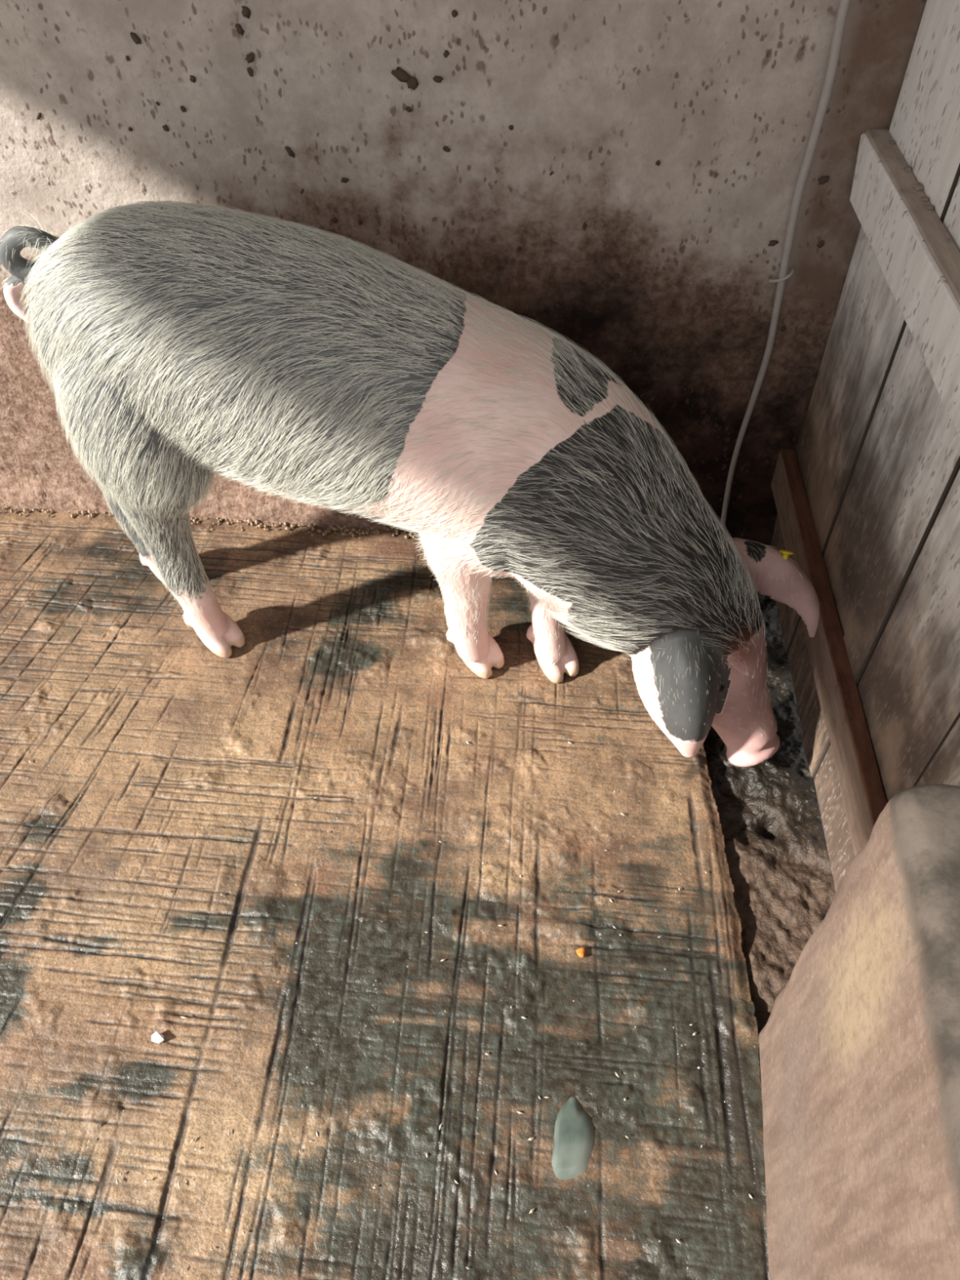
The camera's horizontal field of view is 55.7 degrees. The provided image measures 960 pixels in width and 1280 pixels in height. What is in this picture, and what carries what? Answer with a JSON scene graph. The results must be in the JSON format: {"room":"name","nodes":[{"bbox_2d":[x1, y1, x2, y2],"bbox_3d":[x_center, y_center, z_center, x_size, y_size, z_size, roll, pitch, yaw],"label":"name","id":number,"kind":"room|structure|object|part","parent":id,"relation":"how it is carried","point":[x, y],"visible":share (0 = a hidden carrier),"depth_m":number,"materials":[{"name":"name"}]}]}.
{"room":"pig pen","nodes":[
{"label":"pig pen","id":0,"kind":"room"},
{"bbox_2d":[0,507,769,1279],"bbox_3d":[-1.518,0.961,1.048,3.771,0.079,3.321,2,49,3],"label":"floor","id":1,"kind":"structure","parent":0,"point":[346,656],"depth_m":1.39,"materials":[{"name":"wood"}]},
{"bbox_2d":[151,1031,164,1044],"bbox_3d":[-0.462,0.570,1.301,0.016,0.007,0.016,-21,52,-15],"label":"scrap","id":2,"kind":"object","parent":1,"relation":"on","point":[157,1037],"visible":1,"depth_m":1.30,"materials":[{"name":"white"}]},
{"bbox_2d":[0,505,422,544],"bbox_3d":[-0.388,-0.242,1.998,1.527,0.017,0.059,4,49,5],"label":"rubble","id":3,"kind":"object","parent":1,"relation":"on","point":[92,514],"visible":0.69,"depth_m":2.01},
{"bbox_2d":[16,727,752,1273],"bbox_3d":[-0.326,0.490,1.367,1.380,0.004,0.854,2,49,3],"label":"grit","id":4,"kind":"object","parent":1,"relation":"on","point":[467,742],"visible":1,"depth_m":1.22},
{"bbox_2d":[0,200,820,767],"bbox_3d":[-0.091,-0.249,1.472,1.324,0.799,0.422,13,51,13],"label":"pig","id":5,"kind":"object","parent":1,"relation":"on","point":[179,344],"visible":1,"depth_m":1.29},
{"bbox_2d":[551,1097,594,1179],"bbox_3d":[0.124,0.659,1.204,0.056,0.007,0.101,2,49,3],"label":"puddle","id":6,"kind":"object","parent":1,"relation":"on","point":[574,1131],"visible":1,"depth_m":1.20,"materials":[{"name":"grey liquid"}]},
{"bbox_2d":[575,947,585,957],"bbox_3d":[0.153,0.471,1.366,0.014,0.009,0.014,-17,51,-13],"label":"pebble","id":7,"kind":"object","parent":1,"relation":"on","point":[580,952],"visible":1,"depth_m":1.36,"materials":[{"name":"orange stone"}]},
{"bbox_2d":[702,591,835,1087],"bbox_3d":[0.476,0.235,1.611,0.278,0.076,1.211,2,49,3],"label":"mud","id":8,"kind":"object","parent":1,"relation":"on","point":[776,851],"visible":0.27,"depth_m":1.51,"materials":[{"name":"brown soil"}]},
{"bbox_2d":[0,0,926,546],"bbox_3d":[-1.101,-1.078,1.196,3.491,2.552,0.034,4,49,6],"label":"wall","id":9,"kind":"structure","parent":0,"point":[619,178],"depth_m":1.41,"materials":[{"name":"paint"}]},
{"bbox_2d":[720,0,850,529],"bbox_3d":[0.481,-0.816,1.212,0.039,1.857,0.020,2,49,3],"label":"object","id":10,"kind":"object","parent":9,"relation":"attached to","point":[843,6],"visible":0.95,"depth_m":1.41,"materials":[{"name":"grey plastic"}]},
{"bbox_2d":[758,783,959,1279],"bbox_3d":[0.373,1.228,0.372,0.287,0.758,2.299,5,50,6],"label":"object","id":11,"kind":"structure","parent":0,"point":[860,1048],"depth_m":0.82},
{"bbox_2d":[770,0,959,892],"bbox_3d":[0.557,-0.478,0.868,0.077,2.028,0.981,2,49,3],"label":"door","id":12,"kind":"structure","parent":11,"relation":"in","point":[867,500],"depth_m":1.25,"materials":[{"name":"grey wood"}]},
{"bbox_3d":[0.562,0.033,1.464,0.028,0.086,0.978,2,49,3],"label":"rail","id":13,"kind":"part","parent":12,"relation":"part of","materials":[{"name":"brown wood"}]},
{"bbox_3d":[0.543,-0.339,1.032,0.036,0.088,0.975,2,49,3],"label":"rail","id":14,"kind":"part","parent":12,"relation":"part of","materials":[{"name":"grey wood"}]}
]}

